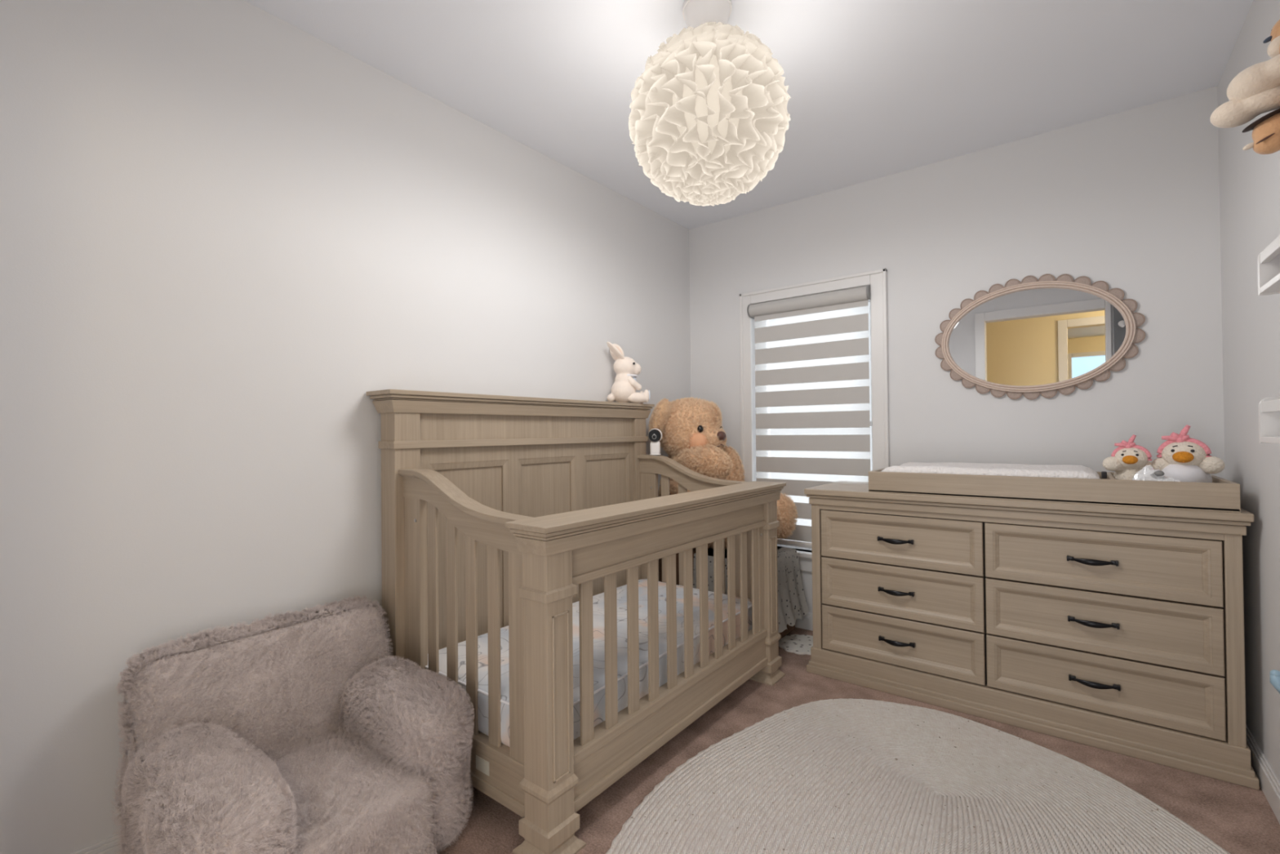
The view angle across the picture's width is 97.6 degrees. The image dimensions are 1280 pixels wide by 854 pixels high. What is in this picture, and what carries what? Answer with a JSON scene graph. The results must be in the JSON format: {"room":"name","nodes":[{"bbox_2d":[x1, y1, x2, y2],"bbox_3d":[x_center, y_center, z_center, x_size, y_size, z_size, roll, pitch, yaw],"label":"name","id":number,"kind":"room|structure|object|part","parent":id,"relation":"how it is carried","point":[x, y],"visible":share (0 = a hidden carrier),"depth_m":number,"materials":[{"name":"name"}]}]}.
{"room":"children's room","nodes":[
{"label":"children's room","id":0,"kind":"room"},
{"bbox_2d":[0,0,690,853],"bbox_3d":[-0.760,-0.071,2.319,0.100,2.440,3.433,-1,-1,38],"label":"wall","id":1,"kind":"structure","parent":0,"point":[224,228],"depth_m":1.63,"materials":[{"name":"paint"}]},
{"bbox_2d":[71,832,123,853],"bbox_3d":[-0.704,1.101,2.273,0.014,0.094,3.433,-1,-1,38],"label":"baseboard","id":2,"kind":"structure","parent":1,"relation":"attached to","point":[106,846],"depth_m":1.42,"materials":[{"name":"white paint"}]},
{"bbox_2d":[244,0,1253,229],"bbox_3d":[0.232,-1.357,1.565,2.626,0.100,3.693,-1,-1,38],"label":"ceiling","id":3,"kind":"structure","parent":0,"point":[877,89],"depth_m":2.02,"materials":[{"name":"paint"}]},
{"bbox_2d":[628,0,791,206],"bbox_3d":[0.211,-1.003,1.739,0.497,0.604,0.496,-1,-1,38],"label":"pendant lamp","id":4,"kind":"object","parent":3,"relation":"hanging from","point":[709,117],"visible":1,"depth_m":1.60,"materials":[{"name":"white paper"}]},
{"bbox_2d":[435,626,1279,853],"bbox_3d":[0.256,1.182,1.541,2.626,0.100,3.693,-1,-1,38],"label":"floor","id":5,"kind":"structure","parent":0,"point":[1238,819],"depth_m":1.77,"materials":[{"name":"carpet"}]},
{"bbox_2d":[110,594,475,853],"bbox_3d":[-0.864,0.857,1.459,0.720,0.580,0.679,-1,-1,38],"label":"armchair","id":6,"kind":"object","parent":5,"relation":"on","point":[300,732],"visible":1,"depth_m":1.44,"materials":[{"name":"beige fur"}]},
{"bbox_3d":[-0.952,0.930,1.224,0.565,0.428,0.198,-1,-1,38],"label":"arm","id":7,"kind":"part","parent":6,"relation":"part of","materials":[{"name":"beige fur"}]},
{"bbox_3d":[-0.808,1.012,1.411,0.440,0.268,0.415,-1,-1,38],"label":"seat","id":8,"kind":"part","parent":6,"relation":"part of","materials":[{"name":"beige fur"}]},
{"bbox_3d":[-0.685,0.930,1.625,0.493,0.427,0.194,-1,-1,38],"label":"arm","id":9,"kind":"part","parent":6,"relation":"part of","materials":[{"name":"beige fur"}]},
{"bbox_2d":[365,389,786,853],"bbox_3d":[-0.140,0.507,2.270,0.911,1.272,1.490,-1,-1,38],"label":"crib","id":10,"kind":"object","parent":5,"relation":"on","point":[498,512],"visible":0.93,"depth_m":1.91,"materials":[{"name":"beige wood"}]},
{"bbox_3d":[-0.842,0.523,1.975,0.115,1.153,0.115,-1,-1,38],"label":"post","id":11,"kind":"part","parent":10,"relation":"part of","materials":[{"name":"beige wood"}]},
{"bbox_3d":[-0.550,0.214,1.746,0.655,0.144,0.064,-1,-1,38],"label":"rail","id":12,"kind":"part","parent":10,"relation":"part of","materials":[{"name":"beige wood"}]},
{"bbox_3d":[-0.657,0.491,2.178,0.013,0.712,0.358,-1,-1,38],"label":"headboard panel","id":13,"kind":"part","parent":10,"relation":"part of","materials":[{"name":"beige wood"}]},
{"bbox_3d":[-0.542,1.008,1.739,0.655,0.144,0.044,-1,-1,38],"label":"rail","id":14,"kind":"part","parent":10,"relation":"part of","materials":[{"name":"beige wood"}]},
{"bbox_3d":[-0.438,0.063,2.502,0.107,0.027,1.436,-1,-1,38],"label":"headboard moulding","id":15,"kind":"part","parent":10,"relation":"part of","materials":[{"name":"beige wood"}]},
{"bbox_3d":[-0.439,0.468,2.502,0.067,1.040,1.232,-1,-1,38],"label":"headboard","id":16,"kind":"part","parent":10,"relation":"part of","materials":[{"name":"beige wood"}]},
{"bbox_3d":[-0.411,0.492,2.495,0.013,0.712,0.344,-1,-1,38],"label":"headboard panel","id":17,"kind":"part","parent":10,"relation":"part of","materials":[{"name":"beige wood"}]},
{"bbox_3d":[-0.247,0.708,1.514,0.115,0.763,0.115,-1,-1,38],"label":"post","id":18,"kind":"part","parent":10,"relation":"part of","materials":[{"name":"beige wood"}]},
{"bbox_3d":[-0.209,0.711,1.484,0.005,0.434,0.059,-1,-1,38],"label":"panel moulding","id":19,"kind":"part","parent":10,"relation":"part of","materials":[{"name":"beige wood"}]},
{"bbox_2d":[425,578,752,746],"bbox_3d":[-0.120,0.870,2.254,0.678,0.170,1.328,-1,-1,38],"label":"mattress","id":20,"kind":"object","parent":10,"relation":"on","point":[598,599],"visible":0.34,"depth_m":2.00,"materials":[{"name":"white fabric"}]},
{"bbox_3d":[-0.165,0.492,2.812,0.013,0.712,0.348,-1,-1,38],"label":"headboard panel","id":21,"kind":"part","parent":10,"relation":"part of","materials":[{"name":"beige wood"}]},
{"bbox_2d":[606,341,650,403],"bbox_3d":[-0.070,-0.284,2.971,0.227,0.322,0.150,0,-1,-15],"label":"plush bunny","id":22,"kind":"object","parent":10,"relation":"on","point":[625,385],"visible":1,"depth_m":2.92,"materials":[{"name":"white fabric"}]},
{"bbox_3d":[-0.032,-0.230,2.932,0.067,0.076,0.067,-1,-1,38],"label":"arm","id":23,"kind":"part","parent":22,"relation":"part of"},
{"bbox_3d":[-0.011,-0.162,2.938,0.124,0.070,0.053,0,-1,-16],"label":"leg","id":24,"kind":"part","parent":22,"relation":"part of","materials":[{"name":"white fabric"}]},
{"bbox_3d":[-0.028,0.526,3.024,0.115,1.153,0.115,-1,-1,38],"label":"post","id":25,"kind":"part","parent":10,"relation":"part of","materials":[{"name":"beige wood"}]},
{"bbox_2d":[648,428,662,454],"bbox_3d":[0.079,0.077,2.939,0.077,0.139,0.072,-1,-1,38],"label":"monitor","id":26,"kind":"object","parent":10,"relation":"on","point":[655,435],"visible":1,"depth_m":2.92,"materials":[{"name":"white plastic"}]},
{"bbox_3d":[0.075,0.045,2.922,0.068,0.068,0.013,-1,-1,11],"label":"plate","id":27,"kind":"part","parent":26,"relation":"part of","materials":[{"name":"black plastic"}]},
{"bbox_3d":[0.162,0.383,2.037,0.059,0.114,1.232,-1,-1,38],"label":"rail","id":28,"kind":"part","parent":10,"relation":"part of","materials":[{"name":"beige wood"}]},
{"bbox_3d":[0.168,0.981,2.030,0.061,0.158,1.232,-1,-1,38],"label":"rail","id":29,"kind":"part","parent":10,"relation":"part of","materials":[{"name":"beige wood"}]},
{"bbox_3d":[0.267,0.216,2.799,0.655,0.144,0.064,-1,-1,38],"label":"rail","id":30,"kind":"part","parent":10,"relation":"part of","materials":[{"name":"beige wood"}]},
{"bbox_3d":[0.566,0.711,2.562,0.115,0.763,0.115,-1,-1,38],"label":"post","id":31,"kind":"part","parent":10,"relation":"part of","materials":[{"name":"beige wood"}]},
{"bbox_3d":[0.605,0.714,2.532,0.005,0.434,0.059,-1,-1,38],"label":"panel moulding","id":32,"kind":"part","parent":10,"relation":"part of","materials":[{"name":"beige wood"}]},
{"bbox_2d":[658,546,795,639],"bbox_3d":[0.452,0.916,3.157,0.710,0.460,0.425,-1,-1,38],"label":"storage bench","id":33,"kind":"object","parent":5,"relation":"on","point":[785,632],"visible":0.15,"depth_m":3.08,"materials":[{"name":"grey"}]},
{"bbox_2d":[648,396,798,549],"bbox_3d":[0.436,0.258,3.103,0.743,0.830,0.537,-1,-1,38],"label":"teddy bear","id":34,"kind":"object","parent":33,"relation":"on","point":[693,436],"visible":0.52,"depth_m":3.03},
{"bbox_3d":[0.320,0.204,3.030,0.365,0.203,0.178,-1,-1,38],"label":"arm","id":35,"kind":"part","parent":34,"relation":"part of","materials":[{"name":"fur"}]},
{"bbox_2d":[693,546,808,632],"bbox_3d":[0.601,0.854,3.023,0.462,0.358,0.467,-1,-1,38],"label":"throw","id":36,"kind":"object","parent":33,"relation":"on","point":[792,602],"visible":0.39,"depth_m":2.97,"materials":[{"name":"grey fabric"}]},
{"bbox_2d":[778,634,813,654],"bbox_3d":[0.852,1.131,2.925,0.251,0.015,0.260,-1,-1,38],"label":"mat","id":37,"kind":"object","parent":5,"relation":"on","point":[802,644],"visible":0.56,"depth_m":2.91,"materials":[{"name":"white fabric"}]},
{"bbox_2d":[605,697,1231,853],"bbox_3d":[0.698,1.120,1.387,1.486,0.012,1.897,-1,-1,38],"label":"rug","id":38,"kind":"object","parent":5,"relation":"on","point":[851,775],"visible":1,"depth_m":1.68,"materials":[{"name":"fabric"}]},
{"bbox_2d":[804,480,1259,790],"bbox_3d":[1.493,0.704,2.370,1.435,0.850,0.518,-1,-1,38],"label":"dresser","id":39,"kind":"object","parent":5,"relation":"on","point":[1119,629],"visible":1,"depth_m":2.06,"materials":[{"name":"beige wood"}]},
{"bbox_3d":[0.968,0.698,2.793,0.039,0.679,0.493,-1,-1,38],"label":"panel","id":40,"kind":"part","parent":39,"relation":"part of","materials":[{"name":"beige wood"}]},
{"bbox_3d":[1.086,0.486,2.387,0.143,0.023,0.034,-1,-1,38],"label":"handle","id":41,"kind":"part","parent":39,"relation":"part of","materials":[{"name":"black metal"}]},
{"bbox_3d":[1.088,0.705,2.385,0.143,0.023,0.034,-1,-1,38],"label":"handle","id":42,"kind":"part","parent":39,"relation":"part of","materials":[{"name":"black metal"}]},
{"bbox_3d":[1.090,0.918,2.383,0.143,0.023,0.034,-1,-1,38],"label":"handle","id":43,"kind":"part","parent":39,"relation":"part of","materials":[{"name":"black metal"}]},
{"bbox_3d":[1.102,0.485,2.408,0.642,0.210,0.043,-1,-1,38],"label":"drawer","id":44,"kind":"part","parent":39,"relation":"part of","materials":[{"name":"beige wood"}]},
{"bbox_3d":[1.104,0.703,2.405,0.642,0.214,0.043,-1,-1,38],"label":"drawer","id":45,"kind":"part","parent":39,"relation":"part of","materials":[{"name":"beige wood"}]},
{"bbox_3d":[1.106,0.916,2.403,0.642,0.200,0.043,-1,-1,38],"label":"drawer","id":46,"kind":"part","parent":39,"relation":"part of","materials":[{"name":"beige wood"}]},
{"bbox_3d":[1.367,0.360,2.214,1.312,0.022,0.064,-1,-1,38],"label":"rail","id":47,"kind":"part","parent":39,"relation":"part of","materials":[{"name":"beige wood"}]},
{"bbox_2d":[868,467,1240,512],"bbox_3d":[1.577,0.232,2.278,1.125,0.090,0.437,-1,-1,38],"label":"tray","id":48,"kind":"object","parent":39,"relation":"on","point":[1221,495],"visible":0.87,"depth_m":2.02,"materials":[{"name":"beige wood"}]},
{"bbox_2d":[880,462,1106,479],"bbox_3d":[1.464,0.216,2.365,0.780,0.111,0.391,-1,-1,38],"label":"changing pad","id":49,"kind":"object","parent":48,"relation":"in","point":[953,468],"visible":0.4,"depth_m":2.28,"materials":[{"name":"white fabric"}]},
{"bbox_2d":[1102,434,1153,479],"bbox_3d":[1.825,0.145,2.091,0.152,0.236,0.143,0,-1,-41],"label":"duck","id":50,"kind":"object","parent":48,"relation":"on","point":[1126,460],"visible":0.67,"depth_m":2.07},
{"bbox_2d":[1132,465,1180,481],"bbox_3d":[1.787,0.196,1.942,0.153,0.125,0.090,-1,-1,38],"label":"packet","id":51,"kind":"object","parent":48,"relation":"on","point":[1148,473],"visible":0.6,"depth_m":1.94,"materials":[{"name":"white plastic"}]},
{"bbox_2d":[1151,424,1225,482],"bbox_3d":[1.945,0.127,1.994,0.185,0.270,0.180,-1,-1,38],"label":"duck","id":52,"kind":"object","parent":48,"relation":"on","point":[1183,458],"visible":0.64,"depth_m":1.96},
{"bbox_3d":[1.603,0.478,1.986,0.143,0.023,0.034,-1,-1,38],"label":"handle","id":53,"kind":"part","parent":39,"relation":"part of","materials":[{"name":"black metal"}]},
{"bbox_3d":[1.605,0.696,1.984,0.143,0.023,0.034,-1,-1,38],"label":"handle","id":54,"kind":"part","parent":39,"relation":"part of","materials":[{"name":"black metal"}]},
{"bbox_3d":[1.607,0.909,1.982,0.143,0.023,0.034,-1,-1,38],"label":"handle","id":55,"kind":"part","parent":39,"relation":"part of","materials":[{"name":"black metal"}]},
{"bbox_3d":[1.619,0.476,2.006,0.652,0.210,0.043,-1,-1,38],"label":"drawer","id":56,"kind":"part","parent":39,"relation":"part of","materials":[{"name":"beige wood"}]},
{"bbox_3d":[1.621,0.695,2.004,0.652,0.214,0.043,-1,-1,38],"label":"drawer","id":57,"kind":"part","parent":39,"relation":"part of","materials":[{"name":"beige wood"}]},
{"bbox_3d":[1.623,0.908,2.002,0.652,0.200,0.043,-1,-1,38],"label":"drawer","id":58,"kind":"part","parent":39,"relation":"part of","materials":[{"name":"beige wood"}]},
{"bbox_3d":[2.034,0.680,1.966,0.040,0.679,0.493,-1,-1,38],"label":"panel","id":59,"kind":"part","parent":39,"relation":"part of","materials":[{"name":"beige wood"}]},
{"bbox_2d":[688,86,1225,613],"bbox_3d":[1.333,-0.084,2.957,2.626,2.440,0.140,-1,-1,38],"label":"wall","id":60,"kind":"structure","parent":0,"point":[1128,201],"depth_m":2.56,"materials":[{"name":"paint"}]},
{"bbox_2d":[795,612,813,631],"bbox_3d":[1.297,1.088,2.885,2.396,0.094,0.014,-1,-1,38],"label":"baseboard","id":61,"kind":"structure","parent":60,"relation":"attached to","point":[806,623],"depth_m":3.15,"materials":[{"name":"white paint"}]},
{"bbox_2d":[739,268,889,572],"bbox_3d":[0.981,-0.001,3.188,0.874,1.625,0.165,-1,-1,38],"label":"window","id":62,"kind":"structure","parent":60,"relation":"in","point":[877,279],"depth_m":3.08,"materials":[{"name":"white paint"}]},
{"bbox_3d":[0.970,0.759,3.157,0.874,0.105,0.105,-1,-1,38],"label":"sill","id":63,"kind":"part","parent":62,"relation":"part of","materials":[{"name":"white paint"}]},
{"bbox_2d":[746,284,871,548],"bbox_3d":[0.945,-0.031,3.150,0.692,1.421,0.093,-1,-1,38],"label":"roller blind","id":64,"kind":"object","parent":62,"relation":"attached to","point":[860,296],"visible":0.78,"depth_m":3.13,"materials":[{"name":"white fabric"}]},
{"bbox_3d":[0.956,0.663,3.137,0.654,0.032,0.019,-1,-1,38],"label":"rail","id":65,"kind":"part","parent":64,"relation":"part of","materials":[{"name":"white paint"}]},
{"bbox_3d":[1.014,-0.019,3.239,0.692,1.450,0.045,-1,-1,38],"label":"frame","id":66,"kind":"part","parent":62,"relation":"part of","materials":[{"name":"white paint"}]},
{"bbox_2d":[934,273,1145,399],"bbox_3d":[1.755,-0.403,2.518,0.772,0.561,0.029,-1,-1,38],"label":"wall mirror","id":67,"kind":"object","parent":60,"relation":"attached to","point":[1031,337],"visible":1,"depth_m":2.50,"materials":[{"name":"clear glass"}]},
{"bbox_2d":[948,288,1125,386],"bbox_3d":[1.758,-0.403,2.523,0.662,0.444,0.006,-1,-1,38],"label":"mirror glass","id":68,"kind":"object","parent":67,"relation":"attached to","point":[1000,336],"depth_m":2.50,"materials":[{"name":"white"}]},
{"bbox_2d":[1217,0,1279,781],"bbox_3d":[1.236,-0.104,0.771,0.100,2.440,3.433,-1,-1,38],"label":"wall","id":69,"kind":"structure","parent":0,"point":[1250,180],"depth_m":1.79,"materials":[{"name":"paint"}]},
{"bbox_2d":[1245,724,1279,823],"bbox_3d":[1.202,1.069,0.795,0.014,0.094,3.433,-1,-1,38],"label":"baseboard","id":70,"kind":"structure","parent":69,"relation":"attached to","point":[1269,784],"depth_m":1.70,"materials":[{"name":"white paint"}]},
{"bbox_2d":[1257,235,1279,295],"bbox_3d":[1.405,-0.375,1.158,0.100,0.114,0.420,-1,-1,38],"label":"wall ledge","id":71,"kind":"object","parent":69,"relation":"attached to","point":[1268,260],"visible":1,"depth_m":1.32,"materials":[{"name":"white paint"}]},
{"bbox_3d":[1.372,-0.405,1.183,0.014,0.026,0.392,-1,-1,38],"label":"rail","id":72,"kind":"part","parent":71,"relation":"part of","materials":[{"name":"white paint"}]},
{"bbox_2d":[1257,395,1279,443],"bbox_3d":[1.420,-0.019,1.170,0.100,0.114,0.420,-1,-1,38],"label":"wall ledge","id":73,"kind":"object","parent":69,"relation":"attached to","point":[1268,407],"visible":1,"depth_m":1.34,"materials":[{"name":"white paint"}]},
{"bbox_3d":[1.387,-0.049,1.196,0.014,0.026,0.392,-1,-1,38],"label":"rail","id":74,"kind":"part","parent":73,"relation":"part of","materials":[{"name":"white paint"}]},
{"bbox_2d":[1269,669,1279,693],"bbox_3d":[1.656,0.663,1.431,0.064,0.090,0.050,-1,-1,38],"label":"wall hook","id":75,"kind":"object","parent":69,"relation":"attached to","point":[1274,677],"visible":1,"depth_m":1.44,"materials":[{"name":"blue plastic"}]},
{"bbox_3d":[1.267,-0.703,0.987,0.100,0.114,0.420,-1,-1,38],"label":"wall ledge","id":76,"kind":"object","parent":69,"relation":"attached to","visible":0},
{"bbox_2d":[1209,19,1279,128],"bbox_3d":[1.349,-0.815,1.167,0.174,0.301,0.492,-1,-1,38],"label":"plush toy","id":77,"kind":"object","parent":76,"relation":"on","point":[1255,91],"visible":1,"depth_m":1.30,"materials":[{"name":"beige fabric"}]},
{"bbox_2d":[1241,107,1279,154],"bbox_3d":[1.442,-0.702,1.196,0.114,0.120,0.323,-1,-1,22],"label":"plush toy","id":78,"kind":"object","parent":76,"relation":"on","point":[1265,135],"visible":1,"depth_m":1.30,"materials":[{"name":"fabric"}]}
]}

